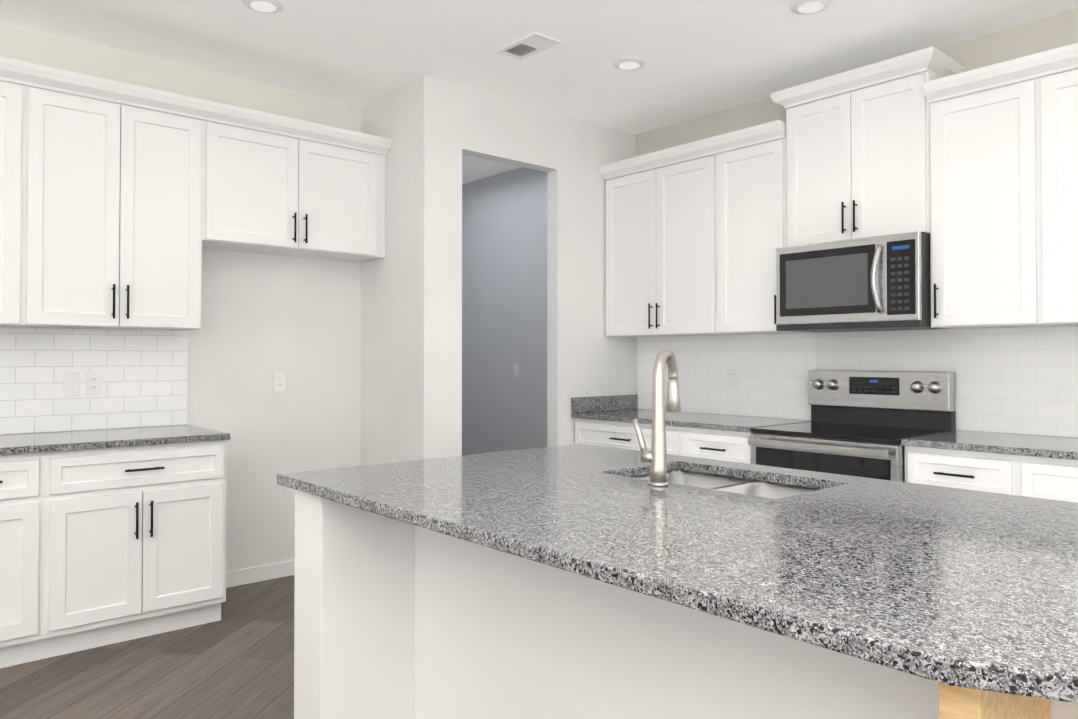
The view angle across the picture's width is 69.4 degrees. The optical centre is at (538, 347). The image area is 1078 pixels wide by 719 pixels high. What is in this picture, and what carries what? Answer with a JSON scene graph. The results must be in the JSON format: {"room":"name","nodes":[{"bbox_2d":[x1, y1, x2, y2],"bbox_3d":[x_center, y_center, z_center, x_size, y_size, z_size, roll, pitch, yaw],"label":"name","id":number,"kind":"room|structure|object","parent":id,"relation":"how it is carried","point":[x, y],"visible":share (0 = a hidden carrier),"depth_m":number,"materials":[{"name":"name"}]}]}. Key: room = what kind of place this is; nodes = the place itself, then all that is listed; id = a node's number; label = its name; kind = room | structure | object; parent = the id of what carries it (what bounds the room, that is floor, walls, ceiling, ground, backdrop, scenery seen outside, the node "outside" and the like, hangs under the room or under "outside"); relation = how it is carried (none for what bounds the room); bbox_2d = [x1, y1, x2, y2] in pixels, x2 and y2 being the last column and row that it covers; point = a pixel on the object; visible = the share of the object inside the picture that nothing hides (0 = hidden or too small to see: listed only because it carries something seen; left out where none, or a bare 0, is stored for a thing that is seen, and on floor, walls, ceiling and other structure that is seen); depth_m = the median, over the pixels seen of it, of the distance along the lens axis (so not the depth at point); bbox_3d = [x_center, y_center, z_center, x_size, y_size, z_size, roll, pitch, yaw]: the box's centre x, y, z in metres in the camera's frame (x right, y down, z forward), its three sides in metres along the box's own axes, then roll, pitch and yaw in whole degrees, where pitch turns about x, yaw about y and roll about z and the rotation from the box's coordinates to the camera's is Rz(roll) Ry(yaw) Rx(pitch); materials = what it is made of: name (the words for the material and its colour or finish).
{"room":"kitchen","nodes":[
{"label":"kitchen","id":0,"kind":"room"},
{"bbox_2d":[0,575,294,718],"bbox_3d":[-0.484,1.321,1.133,7.700,0.060,10.200,1,-1,-41],"label":"floor","id":1,"kind":"structure","parent":0,"point":[236,661],"depth_m":3.14,"materials":[{"name":"wood"}]},
{"bbox_2d":[0,452,51,667],"bbox_3d":[-2.430,0.878,3.310,0.460,0.884,0.617,1,-1,-41],"label":"base cabinet","id":2,"kind":"object","parent":1,"relation":"on","point":[23,477],"depth_m":3.19,"materials":[{"name":"white paint"}]},
{"bbox_2d":[48,440,226,657],"bbox_3d":[-1.975,0.883,3.709,0.750,0.884,0.617,1,-1,-41],"label":"base cabinet","id":3,"kind":"object","parent":1,"relation":"on","point":[99,547],"depth_m":3.46,"materials":[{"name":"white paint"}]},
{"bbox_2d":[0,425,229,454],"bbox_3d":[-2.831,0.416,2.951,3.055,0.030,0.636,1,-1,-41],"label":"countertop","id":4,"kind":"structure","parent":3,"relation":"on","point":[10,444],"depth_m":3.52,"materials":[{"name":"stone"}]},
{"bbox_2d":[382,516,697,718],"bbox_3d":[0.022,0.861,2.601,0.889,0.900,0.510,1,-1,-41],"label":"base cabinet","id":5,"kind":"object","parent":1,"relation":"on","point":[395,619],"depth_m":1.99,"materials":[{"name":"white paint"}]},
{"bbox_2d":[277,444,1077,702],"bbox_3d":[0.490,0.385,1.813,1.255,0.030,2.420,1,-1,-41],"label":"countertop","id":6,"kind":"structure","parent":5,"relation":"on","point":[966,588],"depth_m":1.45,"materials":[{"name":"grey stone"}]},
{"bbox_2d":[632,349,680,486],"bbox_3d":[0.349,0.189,2.162,0.170,0.369,0.099,1,-1,-41],"label":"gooseneck faucet","id":7,"kind":"object","parent":6,"relation":"on","point":[656,456],"visible":0.98,"depth_m":2.10,"materials":[{"name":"silver metal"}]},
{"bbox_2d":[632,470,820,498],"bbox_3d":[0.520,0.518,2.251,0.414,0.223,0.644,1,-1,-41],"label":"double-bowl sink","id":8,"kind":"object","parent":6,"relation":"in","point":[742,486],"visible":0.08,"depth_m":2.35,"materials":[{"name":"silver metal"}]},
{"bbox_2d":[575,418,682,455],"bbox_3d":[0.746,0.900,4.951,0.617,0.884,0.882,1,-1,-41],"label":"base cabinet","id":9,"kind":"object","parent":1,"relation":"on","point":[614,434],"depth_m":4.78,"materials":[{"name":"white paint"}]},
{"bbox_2d":[571,394,810,432],"bbox_3d":[0.897,0.389,4.771,0.636,0.132,1.365,1,-1,-41],"label":"countertop","id":10,"kind":"structure","parent":9,"relation":"on","point":[620,408],"depth_m":4.79,"materials":[{"name":"stone"}]},
{"bbox_2d":[683,427,751,463],"bbox_3d":[1.195,0.893,4.439,0.617,0.884,0.482,1,-1,-41],"label":"base cabinet","id":11,"kind":"object","parent":1,"relation":"on","point":[731,446],"depth_m":4.24,"materials":[{"name":"white paint"}]},
{"bbox_2d":[748,370,955,481],"bbox_3d":[1.568,0.725,3.937,0.711,1.205,0.756,1,-1,-41],"label":"electric range","id":12,"kind":"object","parent":1,"relation":"on","point":[862,423],"visible":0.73,"depth_m":3.93,"materials":[{"name":"grey metal"}]},
{"bbox_2d":[905,446,1020,495],"bbox_3d":[2.009,0.881,3.512,0.617,0.884,0.453,1,-1,-41],"label":"base cabinet","id":13,"kind":"object","parent":1,"relation":"on","point":[969,470],"depth_m":3.30,"materials":[{"name":"white paint"}]},
{"bbox_2d":[901,430,1077,459],"bbox_3d":[2.910,0.409,2.478,0.636,0.030,3.205,1,-1,-41],"label":"countertop","id":14,"kind":"structure","parent":13,"relation":"on","point":[1029,445],"depth_m":3.32,"materials":[{"name":"stone"}]},
{"bbox_2d":[930,680,1077,718],"bbox_3d":[1.119,0.841,1.162,1.139,0.900,0.520,1,-1,-41],"label":"base cabinet","id":15,"kind":"object","parent":1,"relation":"on","point":[946,701],"depth_m":0.98,"materials":[{"name":"beige wood"}]},
{"bbox_2d":[1017,455,1077,502],"bbox_3d":[2.460,0.874,2.999,0.617,0.884,0.912,1,-1,-41],"label":"base cabinet","id":16,"kind":"object","parent":1,"relation":"on","point":[1040,477],"depth_m":3.06,"materials":[{"name":"white paint"}]},
{"bbox_2d":[0,22,360,571],"bbox_3d":[-3.346,-0.113,2.998,5.835,2.857,0.100,1,-1,-41],"label":"wall","id":17,"kind":"structure","parent":0,"point":[295,319],"depth_m":4.47,"materials":[{"name":"paint"}]},
{"bbox_2d":[0,56,31,326],"bbox_3d":[-2.557,-0.675,3.415,0.460,1.152,0.322,1,-1,-41],"label":"upper cabinet","id":18,"kind":"object","parent":17,"relation":"attached to","point":[15,75],"depth_m":3.42,"materials":[{"name":"white paint"}]},
{"bbox_2d":[0,327,187,434],"bbox_3d":[-3.040,0.151,3.189,3.050,0.504,0.008,1,-1,-41],"label":"tile backsplash","id":19,"kind":"structure","parent":17,"relation":"attached to","point":[144,382],"depth_m":3.89,"materials":[{"name":"white tile"}]},
{"bbox_2d":[63,372,79,395],"bbox_3d":[-2.297,0.181,3.828,0.070,0.115,0.010,1,-1,-41],"label":"light switch","id":20,"kind":"object","parent":19,"relation":"attached to","point":[71,384],"visible":1,"depth_m":3.83,"materials":[{"name":"white plastic"}]},
{"bbox_2d":[86,372,101,394],"bbox_3d":[-2.227,0.182,3.892,0.070,0.115,0.007,1,-1,-41],"label":"outlet","id":21,"kind":"object","parent":19,"relation":"attached to","point":[93,382],"visible":1,"depth_m":3.89,"materials":[{"name":"white plastic"}]},
{"bbox_2d":[28,64,207,330],"bbox_3d":[-2.096,-0.669,3.819,0.765,1.152,0.322,1,-1,-41],"label":"upper cabinet","id":22,"kind":"object","parent":17,"relation":"attached to","point":[100,203],"depth_m":3.67,"materials":[{"name":"white paint"}]},
{"bbox_2d":[226,560,294,587],"bbox_3d":[-1.503,1.293,4.521,1.037,0.085,0.011,1,-1,-41],"label":"baseboard","id":23,"kind":"structure","parent":17,"relation":"attached to","point":[258,573],"depth_m":4.42,"materials":[{"name":"white paint"}]},
{"bbox_2d":[273,372,284,391],"bbox_3d":[-1.511,0.204,4.531,0.070,0.115,0.007,1,-1,-41],"label":"outlet","id":24,"kind":"object","parent":17,"relation":"attached to","point":[278,381],"visible":1,"depth_m":4.53,"materials":[{"name":"white plastic"}]},
{"bbox_2d":[202,100,391,261],"bbox_3d":[-1.394,-0.889,4.403,1.058,0.696,0.377,1,-1,-41],"label":"upper cabinet","id":25,"kind":"object","parent":17,"relation":"attached to","point":[274,184],"visible":0.92,"depth_m":4.26,"materials":[{"name":"white paint"}]},
{"bbox_2d":[360,80,414,465],"bbox_3d":[-1.494,-0.082,5.387,0.100,2.857,2.500,1,-1,-41],"label":"wall","id":26,"kind":"structure","parent":0,"point":[387,371],"depth_m":4.60,"materials":[{"name":"paint"}]},
{"bbox_2d":[414,75,635,459],"bbox_3d":[-0.011,-0.087,4.960,1.765,2.857,0.100,1,-1,-41],"label":"wall","id":27,"kind":"structure","parent":0,"point":[586,355],"depth_m":4.83,"materials":[{"name":"paint"}]},
{"bbox_2d":[0,0,1077,183],"bbox_3d":[-0.484,-1.596,1.171,7.700,0.060,10.200,1,-1,-41],"label":"ceiling","id":28,"kind":"structure","parent":0,"point":[702,57],"depth_m":3.89,"materials":[{"name":"paint"}]},
{"bbox_2d":[242,0,283,12],"bbox_3d":[-1.233,-1.529,3.480,0.180,0.013,0.180,1,-1,-41],"label":"recessed light","id":29,"kind":"object","parent":28,"relation":"in","point":[269,6],"visible":1,"depth_m":3.48,"materials":[{"name":"white plastic"}]},
{"bbox_2d":[496,32,560,59],"bbox_3d":[-0.056,-1.523,3.942,0.170,0.011,0.310,1,-1,-41],"label":"ceiling vent","id":30,"kind":"object","parent":28,"relation":"in","point":[529,45],"visible":1,"depth_m":3.93,"materials":[{"name":"white plastic"}]},
{"bbox_2d":[612,57,645,69],"bbox_3d":[0.485,-1.519,4.183,0.180,0.013,0.180,1,-1,-41],"label":"recessed light","id":31,"kind":"object","parent":28,"relation":"in","point":[629,63],"visible":1,"depth_m":4.16,"materials":[{"name":"white plastic"}]},
{"bbox_2d":[790,0,831,13],"bbox_3d":[1.219,-1.528,3.490,0.180,0.013,0.180,1,-1,-41],"label":"recessed light","id":32,"kind":"object","parent":28,"relation":"in","point":[806,6],"visible":1,"depth_m":3.48,"materials":[{"name":"white plastic"}]},
{"bbox_2d":[462,9,1077,454],"bbox_3d":[2.372,-0.104,3.659,0.100,2.857,10.200,1,-1,-41],"label":"wall","id":33,"kind":"structure","parent":0,"point":[504,271],"depth_m":6.48,"materials":[{"name":"paint"}]},
{"bbox_2d":[514,363,518,376],"bbox_3d":[-0.191,0.192,6.488,0.010,0.115,0.070,1,-1,-41],"label":"light switch","id":34,"kind":"object","parent":33,"relation":"attached to","point":[516,369],"visible":1,"depth_m":6.48,"materials":[{"name":"white plastic"}]},
{"bbox_2d":[599,136,714,336],"bbox_3d":[0.865,-0.653,5.059,0.322,1.152,0.911,1,-1,-41],"label":"upper cabinet","id":35,"kind":"object","parent":33,"relation":"attached to","point":[696,234],"depth_m":4.91,"materials":[{"name":"white paint"}]},
{"bbox_2d":[715,120,814,334],"bbox_3d":[1.316,-0.660,4.545,0.322,1.152,0.457,1,-1,-41],"label":"upper cabinet","id":36,"kind":"object","parent":33,"relation":"attached to","point":[751,189],"depth_m":4.44,"materials":[{"name":"white paint"}]},
{"bbox_2d":[638,326,1077,437],"bbox_3d":[2.450,0.155,3.481,0.008,0.504,5.315,1,-1,-41],"label":"tile backsplash","id":37,"kind":"structure","parent":33,"relation":"attached to","point":[1018,380],"depth_m":4.12,"materials":[{"name":"white tile"}]},
{"bbox_2d":[727,368,736,386],"bbox_3d":[1.209,0.188,4.883,0.007,0.115,0.070,1,-1,-41],"label":"outlet","id":38,"kind":"object","parent":37,"relation":"attached to","point":[731,377],"visible":1,"depth_m":4.88,"materials":[{"name":"white plastic"}]},
{"bbox_2d":[771,46,964,246],"bbox_3d":[1.698,-0.971,4.074,0.377,0.857,0.858,1,-1,-41],"label":"upper cabinet","id":39,"kind":"object","parent":33,"relation":"attached to","point":[857,152],"visible":0.94,"depth_m":3.94,"materials":[{"name":"white paint"}]},
{"bbox_2d":[776,231,950,332],"bbox_3d":[1.663,-0.315,4.034,0.470,0.448,0.754,1,-1,-41],"label":"over-the-range microwave","id":40,"kind":"object","parent":39,"relation":"attached to","point":[879,283],"visible":1,"depth_m":3.86,"materials":[{"name":"grey metal"}]},
{"bbox_2d":[923,53,1042,328],"bbox_3d":[2.120,-0.672,3.630,0.322,1.152,0.457,1,-1,-41],"label":"upper cabinet","id":41,"kind":"object","parent":33,"relation":"attached to","point":[1003,194],"depth_m":3.51,"materials":[{"name":"white paint"}]},
{"bbox_2d":[1039,43,1077,326],"bbox_3d":[2.571,-0.679,3.116,0.322,1.152,0.910,1,-1,-41],"label":"upper cabinet","id":42,"kind":"object","parent":33,"relation":"attached to","point":[1058,67],"depth_m":3.30,"materials":[{"name":"white paint"}]}
]}

